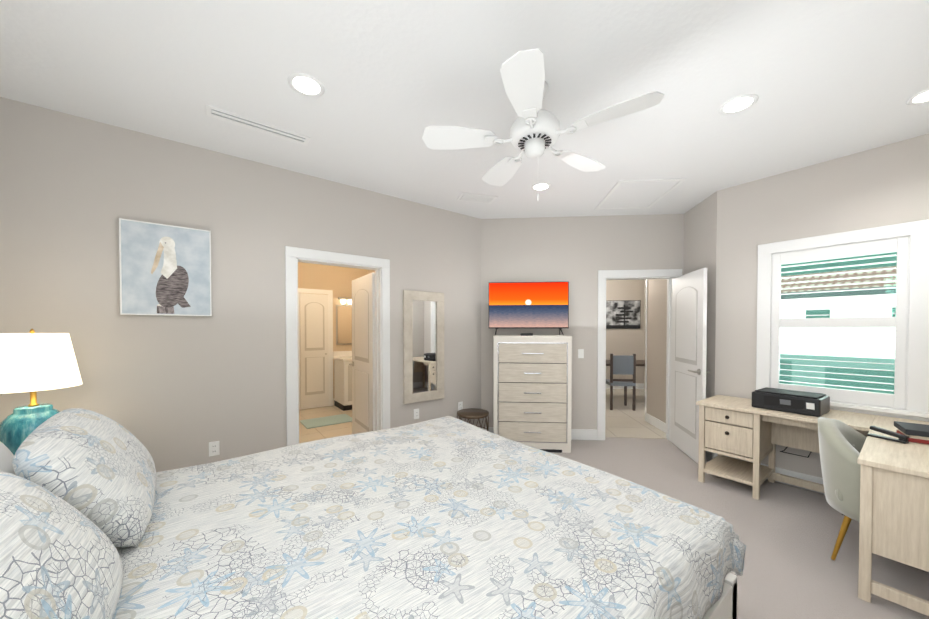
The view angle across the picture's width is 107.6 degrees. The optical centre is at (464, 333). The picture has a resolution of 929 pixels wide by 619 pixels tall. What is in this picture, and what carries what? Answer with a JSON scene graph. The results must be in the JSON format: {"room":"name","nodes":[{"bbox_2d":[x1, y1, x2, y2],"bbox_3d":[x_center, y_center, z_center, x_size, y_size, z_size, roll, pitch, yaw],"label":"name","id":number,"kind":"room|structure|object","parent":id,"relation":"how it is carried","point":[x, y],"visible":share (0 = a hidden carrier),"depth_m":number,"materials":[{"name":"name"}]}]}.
{"room":"bedroom","nodes":[
{"label":"bedroom","id":0,"kind":"room"},
{"bbox_2d":[0,97,480,471],"bbox_3d":[-1.447,-0.052,3.253,4.190,2.840,0.140,-1,1,-37],"label":"wall","id":1,"kind":"structure","parent":0,"point":[169,392],"depth_m":2.65,"materials":[{"name":"grey paint"}]},
{"bbox_2d":[119,218,211,315],"bbox_3d":[-2.224,-0.477,2.551,0.515,0.675,0.030,-1,1,-37],"label":"framed picture","id":2,"kind":"object","parent":1,"relation":"attached to","point":[165,269],"visible":0.96,"depth_m":2.53,"materials":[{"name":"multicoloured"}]},
{"bbox_2d":[209,441,219,456],"bbox_3d":[-2.020,0.926,2.741,0.070,0.114,0.008,-1,1,-37],"label":"electrical outlet","id":3,"kind":"object","parent":1,"relation":"attached to","point":[214,448],"visible":1,"depth_m":2.74,"materials":[{"name":"white plastic"}]},
{"bbox_2d":[285,246,389,445],"bbox_3d":[-1.248,0.288,3.409,1.000,2.155,0.178,-1,1,-37],"label":"door frame","id":4,"kind":"structure","parent":1,"relation":"attached to","point":[294,256],"depth_m":3.31,"materials":[{"name":"white wood"}]},
{"bbox_2d":[349,272,374,433],"bbox_3d":[-1.206,0.334,4.043,0.164,2.020,0.803,-1,1,-34],"label":"door leaf","id":5,"kind":"structure","parent":1,"relation":"in","point":[363,354],"depth_m":3.96,"materials":[{"name":"white wood"}]},
{"bbox_2d":[414,409,418,418],"bbox_3d":[-0.545,0.909,3.858,0.070,0.114,0.008,-1,1,-37],"label":"electrical outlet","id":6,"kind":"object","parent":1,"relation":"attached to","point":[416,413],"visible":1,"depth_m":3.85,"materials":[{"name":"white plastic"}]},
{"bbox_2d":[403,290,443,403],"bbox_3d":[-0.459,0.144,3.898,0.530,1.255,0.030,-1,1,-37],"label":"wall mirror","id":7,"kind":"object","parent":1,"relation":"attached to","point":[423,345],"visible":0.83,"depth_m":3.89,"materials":[{"name":"brown wood"}]},
{"bbox_2d":[458,401,462,410],"bbox_3d":[-0.051,0.903,4.232,0.070,0.114,0.008,-1,1,-37],"label":"electrical outlet","id":8,"kind":"object","parent":1,"relation":"attached to","point":[460,405],"visible":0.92,"depth_m":4.23,"materials":[{"name":"white plastic"}]},
{"bbox_2d":[299,405,351,443],"bbox_3d":[-2.000,1.363,4.825,2.600,0.043,3.000,-1,1,-37],"label":"floor","id":9,"kind":"structure","parent":0,"point":[322,432],"depth_m":4.86,"materials":[{"name":"beige tile"}]},
{"bbox_2d":[300,414,351,428],"bbox_3d":[-2.092,1.327,5.194,0.700,0.014,0.500,-1,1,-37],"label":"bath mat","id":10,"kind":"object","parent":9,"relation":"on","point":[324,421],"visible":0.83,"depth_m":5.16,"materials":[{"name":"teal"}]},
{"bbox_2d":[333,351,351,410],"bbox_3d":[-1.970,0.821,6.197,0.654,0.996,0.604,-1,1,-37],"label":"bathroom vanity","id":11,"kind":"object","parent":9,"relation":"on","point":[342,382],"visible":0.31,"depth_m":5.91,"materials":[{"name":"white wood"}]},
{"bbox_2d":[298,262,367,408],"bbox_3d":[-2.876,-0.093,5.959,2.600,2.840,0.100,-1,1,-37],"label":"wall","id":12,"kind":"structure","parent":0,"point":[337,280],"depth_m":6.25,"materials":[{"name":"beige paint"}]},
{"bbox_2d":[298,293,300,409],"bbox_3d":[-3.037,0.308,5.743,0.471,2.020,0.055,-1,1,-37],"label":"door","id":13,"kind":"structure","parent":12,"relation":"in","point":[299,344],"depth_m":5.87,"materials":[{"name":"white wood"}]},
{"bbox_2d":[300,293,328,409],"bbox_3d":[-2.659,0.303,6.030,0.471,2.020,0.055,-1,1,-37],"label":"door","id":14,"kind":"structure","parent":12,"relation":"in","point":[314,363],"depth_m":6.01,"materials":[{"name":"white wood"}]},
{"bbox_2d":[298,288,332,405],"bbox_3d":[-2.860,0.266,5.901,1.110,2.117,0.020,-1,1,-37],"label":"trim","id":15,"kind":"structure","parent":12,"relation":"attached to","point":[330,305],"depth_m":6.20,"materials":[{"name":"white wood"}]},
{"bbox_2d":[336,305,351,344],"bbox_3d":[-2.174,-0.170,6.405,0.480,0.740,0.030,-1,1,-37],"label":"bathroom mirror","id":16,"kind":"object","parent":12,"relation":"attached to","point":[343,324],"visible":0.54,"depth_m":6.33,"materials":[{"name":"grey mirror"}]},
{"bbox_2d":[338,297,351,303],"bbox_3d":[-2.141,-0.615,6.355,0.400,0.130,0.138,-1,1,-37],"label":"sconce","id":17,"kind":"object","parent":12,"relation":"attached to","point":[343,300],"visible":0.5,"depth_m":6.29,"materials":[{"name":"white glass"}]},
{"bbox_2d":[0,0,928,218],"bbox_3d":[0.523,-1.482,2.245,6.140,0.050,4.090,-1,1,-37],"label":"ceiling","id":18,"kind":"structure","parent":0,"point":[825,80],"depth_m":1.95,"materials":[{"name":"white paint"}]},
{"bbox_2d":[206,105,309,145],"bbox_3d":[-1.431,-1.451,2.390,0.620,0.016,0.130,-1,1,-37],"label":"ceiling vent","id":19,"kind":"object","parent":18,"relation":"in","point":[232,118],"visible":1,"depth_m":2.35,"materials":[{"name":"white metal"}]},
{"bbox_2d":[288,73,324,97],"bbox_3d":[-0.923,-1.448,1.985,0.196,0.008,0.196,-1,1,-37],"label":"recessed light","id":20,"kind":"object","parent":18,"relation":"in","point":[306,85],"visible":1,"depth_m":1.98,"materials":[{"name":"white"}]},
{"bbox_2d":[457,192,496,203],"bbox_3d":[0.135,-1.473,3.702,0.400,0.012,0.220,0,1,-17],"label":"ceiling vent","id":21,"kind":"object","parent":18,"relation":"in","point":[476,198],"visible":0.98,"depth_m":3.68,"materials":[{"name":"white metal"}]},
{"bbox_2d":[531,182,550,190],"bbox_3d":[0.764,-1.470,3.401,0.196,0.008,0.196,-1,1,-37],"label":"recessed light","id":22,"kind":"object","parent":18,"relation":"in","point":[542,186],"visible":0.98,"depth_m":3.39,"materials":[{"name":"white glass"}]},
{"bbox_2d":[422,48,664,200],"bbox_3d":[0.457,-1.121,2.044,1.226,0.665,1.265,-1,1,-37],"label":"fan","id":23,"kind":"object","parent":18,"relation":"hanging from","point":[535,131],"visible":1,"depth_m":1.91,"materials":[{"name":"white plastic"}]},
{"bbox_2d":[595,178,685,209],"bbox_3d":[1.823,-1.473,3.626,0.620,0.010,0.780,0,1,5],"label":"attic hatch","id":24,"kind":"object","parent":18,"relation":"attached to","point":[634,194],"visible":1,"depth_m":3.56,"materials":[{"name":"white paint"}]},
{"bbox_2d":[719,94,758,114],"bbox_3d":[1.734,-1.451,2.154,0.196,0.008,0.196,-1,1,-37],"label":"recessed light","id":25,"kind":"object","parent":18,"relation":"in","point":[735,104],"visible":1,"depth_m":2.15,"materials":[{"name":"white"}]},
{"bbox_2d":[906,89,928,104],"bbox_3d":[2.835,-1.449,2.059,0.196,0.008,0.196,-1,1,-37],"label":"recessed light","id":26,"kind":"object","parent":18,"relation":"in","point":[921,97],"visible":1,"depth_m":2.09,"materials":[{"name":"white"}]},
{"bbox_2d":[481,214,683,428],"bbox_3d":[1.542,-0.069,4.389,2.647,2.840,0.140,0,1,5],"label":"wall","id":27,"kind":"structure","parent":0,"point":[578,252],"depth_m":4.33,"materials":[{"name":"grey paint"}]},
{"bbox_2d":[482,427,596,439],"bbox_3d":[1.466,1.284,4.338,2.507,0.135,0.016,0,1,5],"label":"baseboard","id":28,"kind":"structure","parent":27,"relation":"attached to","point":[583,434],"depth_m":4.33,"materials":[{"name":"white wood"}]},
{"bbox_2d":[578,349,583,357],"bbox_3d":[1.483,0.252,4.324,0.070,0.114,0.009,0,1,4],"label":"light switch","id":29,"kind":"object","parent":27,"relation":"attached to","point":[580,353],"visible":1,"depth_m":4.32,"materials":[{"name":"white plastic"}]},
{"bbox_2d":[597,269,681,440],"bbox_3d":[2.197,0.274,4.341,1.010,2.155,0.178,0,1,5],"label":"door frame","id":30,"kind":"structure","parent":27,"relation":"attached to","point":[669,275],"depth_m":4.29,"materials":[{"name":"white wood"}]},
{"bbox_2d":[671,268,709,463],"bbox_3d":[2.509,0.337,3.833,0.164,2.020,0.813,0,1,12],"label":"door leaf","id":31,"kind":"structure","parent":27,"relation":"in","point":[689,342],"depth_m":3.74,"materials":[{"name":"white wood"}]},
{"bbox_2d":[606,280,644,382],"bbox_3d":[2.949,-0.127,8.117,2.750,2.840,0.100,0,1,5],"label":"wall","id":32,"kind":"structure","parent":0,"point":[629,342],"depth_m":8.00,"materials":[{"name":"beige paint"}]},
{"bbox_2d":[606,300,640,328],"bbox_3d":[3.526,-0.455,7.998,1.180,0.660,0.033,0,1,5],"label":"framed picture","id":33,"kind":"object","parent":32,"relation":"attached to","point":[623,314],"visible":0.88,"depth_m":7.97,"materials":[{"name":"black"}]},
{"bbox_2d":[606,383,643,388],"bbox_3d":[2.944,1.227,8.081,2.550,0.127,0.014,0,1,5],"label":"baseboard","id":34,"kind":"structure","parent":32,"relation":"attached to","point":[639,385],"depth_m":8.00,"materials":[{"name":"white wood"}]},
{"bbox_2d":[605,388,665,438],"bbox_3d":[2.799,1.340,6.281,2.750,0.043,3.830,0,1,5],"label":"floor","id":35,"kind":"structure","parent":0,"point":[622,420],"depth_m":5.29,"materials":[{"name":"beige tile"}]},
{"bbox_2d":[606,354,635,410],"bbox_3d":[2.757,0.831,6.071,0.420,0.980,0.420,0,1,5],"label":"dining chair","id":36,"kind":"object","parent":35,"relation":"on","point":[622,364],"visible":0.83,"depth_m":5.87,"materials":[{"name":"grey"}]},
{"bbox_2d":[606,360,644,365],"bbox_3d":[3.164,0.932,6.762,1.400,0.756,0.900,0,1,5],"label":"dining table","id":37,"kind":"object","parent":35,"relation":"on","point":[640,362],"visible":0.02,"depth_m":6.51,"materials":[{"name":"brown wood"}]},
{"bbox_2d":[644,280,645,388],"bbox_3d":[4.137,-0.100,6.366,0.100,2.840,3.200,0,1,5],"label":"wall","id":38,"kind":"structure","parent":0,"point":[644,329],"depth_m":7.95,"materials":[{"name":"beige paint"}]},
{"bbox_2d":[645,279,666,432],"bbox_3d":[2.815,-0.075,4.780,0.150,2.840,0.845,0,1,5],"label":"wall","id":39,"kind":"structure","parent":0,"point":[655,350],"depth_m":4.84,"materials":[{"name":"beige paint"}]},
{"bbox_2d":[683,191,716,397],"bbox_3d":[2.730,-0.061,3.864,0.140,2.840,0.707,0,1,9],"label":"wall","id":40,"kind":"structure","parent":0,"point":[700,232],"depth_m":3.68,"materials":[{"name":"grey paint"}]},
{"bbox_2d":[705,451,713,461],"bbox_3d":[2.653,1.291,3.897,0.016,0.135,0.707,0,1,9],"label":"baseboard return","id":41,"kind":"object","parent":40,"relation":"attached to","point":[709,456],"visible":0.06,"depth_m":3.60,"materials":[{"name":"grey"}]},
{"bbox_2d":[549,437,928,618],"bbox_3d":[0.523,1.408,2.290,6.140,0.050,4.090,-1,1,-37],"label":"floor","id":42,"kind":"structure","parent":0,"point":[788,536],"depth_m":2.30,"materials":[{"name":"beige carpet"}]},
{"bbox_2d":[0,408,745,618],"bbox_3d":[-0.597,0.746,1.448,2.870,1.300,2.188,-1,1,-37],"label":"bed","id":43,"kind":"object","parent":42,"relation":"on","point":[448,517],"visible":1,"depth_m":1.22,"materials":[{"name":"white fabric"}]},
{"bbox_2d":[0,441,15,474],"bbox_3d":[-1.753,0.600,1.174,0.189,0.440,0.780,-20,13,-35],"label":"pillow","id":44,"kind":"object","parent":43,"relation":"on","point":[6,456],"depth_m":1.34,"materials":[{"name":"white fabric"}]},
{"bbox_2d":[457,408,488,430],"bbox_3d":[0.098,1.137,3.990,0.378,0.440,0.378,-1,1,-37],"label":"stool","id":45,"kind":"object","parent":42,"relation":"on","point":[472,413],"visible":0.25,"depth_m":3.92,"materials":[{"name":"brown wood"}]},
{"bbox_2d":[493,335,571,452],"bbox_3d":[0.792,0.688,4.103,0.888,1.335,0.515,0,1,5],"label":"dresser","id":46,"kind":"object","parent":42,"relation":"on","point":[532,381],"visible":0.94,"depth_m":3.87,"materials":[{"name":"white wood"}]},
{"bbox_2d":[520,333,532,335],"bbox_3d":[0.739,0.006,4.049,0.140,0.028,0.100,0,1,5],"label":"cable box","id":47,"kind":"object","parent":46,"relation":"on","point":[526,334],"visible":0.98,"depth_m":4.00,"materials":[{"name":"black plastic"}]},
{"bbox_2d":[489,281,568,334],"bbox_3d":[0.777,-0.308,4.141,0.965,0.647,0.227,0,1,5],"label":"tv","id":48,"kind":"object","parent":46,"relation":"on","point":[528,304],"visible":1,"depth_m":4.13,"materials":[{"name":"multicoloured plastic"}]},
{"bbox_2d":[696,395,928,615],"bbox_3d":[2.490,1.011,2.422,1.482,0.740,1.585,-1,1,-37],"label":"desk","id":49,"kind":"object","parent":42,"relation":"on","point":[894,502],"visible":0.92,"depth_m":1.97,"materials":[{"name":"brown wood"}]},
{"bbox_2d":[752,387,829,416],"bbox_3d":[2.711,0.559,2.837,0.316,0.148,0.420,-1,1,-33],"label":"printer","id":50,"kind":"object","parent":49,"relation":"on","point":[803,403],"visible":0.98,"depth_m":2.73,"materials":[{"name":"black plastic"}]},
{"bbox_2d":[867,426,909,443],"bbox_3d":[2.584,0.612,2.074,0.040,0.065,0.164,0,1,-17],"label":"stapler","id":51,"kind":"object","parent":49,"relation":"on","point":[902,438],"visible":1,"depth_m":2.06,"materials":[{"name":"black plastic"}]},
{"bbox_2d":[894,421,928,443],"bbox_3d":[2.839,0.608,2.019,0.320,0.075,0.240,1,1,41],"label":"books","id":52,"kind":"object","parent":49,"relation":"on","point":[916,433],"visible":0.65,"depth_m":2.03,"materials":[{"name":"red paper"}]},
{"bbox_2d":[818,417,866,560],"bbox_3d":[2.571,0.972,2.046,0.739,0.811,0.624,-1,1,-37],"label":"chair","id":53,"kind":"object","parent":42,"relation":"on","point":[841,444],"visible":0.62,"depth_m":2.06,"materials":[{"name":"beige fabric"}]},
{"bbox_3d":[-2.489,1.043,1.991,0.615,0.690,0.570,-1,1,-37],"label":"nightstand","id":54,"kind":"object","parent":42,"relation":"on","visible":0},
{"bbox_2d":[0,329,82,454],"bbox_3d":[-2.428,0.333,1.913,0.370,0.730,0.370,-1,1,-37],"label":"table lamp","id":55,"kind":"object","parent":54,"relation":"on","point":[32,362],"visible":0.69,"depth_m":1.83,"materials":[{"name":"white fabric"}]},
{"bbox_2d":[715,134,928,477],"bbox_3d":[3.202,-0.046,2.854,0.140,2.840,1.790,-1,1,-37],"label":"wall","id":56,"kind":"structure","parent":0,"point":[888,184],"depth_m":3.06,"materials":[{"name":"grey paint"}]},
{"bbox_2d":[714,453,824,494],"bbox_3d":[3.098,1.306,2.884,0.016,0.135,1.650,-1,1,-37],"label":"baseboard","id":57,"kind":"structure","parent":56,"relation":"attached to","point":[807,477],"depth_m":3.04,"materials":[{"name":"white wood"}]},
{"bbox_2d":[756,219,928,421],"bbox_3d":[3.138,-0.084,2.893,0.195,1.515,1.020,-1,1,-37],"label":"window","id":58,"kind":"structure","parent":56,"relation":"in","point":[916,233],"depth_m":2.61,"materials":[{"name":"white"}]},
{"bbox_2d":[771,237,907,408],"bbox_3d":[3.112,-0.086,2.873,0.048,1.296,0.766,-1,1,-37],"label":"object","id":59,"kind":"structure","parent":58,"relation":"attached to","point":[898,322],"depth_m":2.78,"materials":[{"name":"white plastic"}]},
{"label":"outside","id":60,"kind":"structure","parent":0,"visible":0},
{"bbox_2d":[779,252,896,393],"bbox_3d":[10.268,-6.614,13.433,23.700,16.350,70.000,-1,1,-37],"label":"neighbor house","id":61,"kind":"structure","parent":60,"point":[801,337],"depth_m":10.62,"materials":[{"name":"grey"}]}
]}

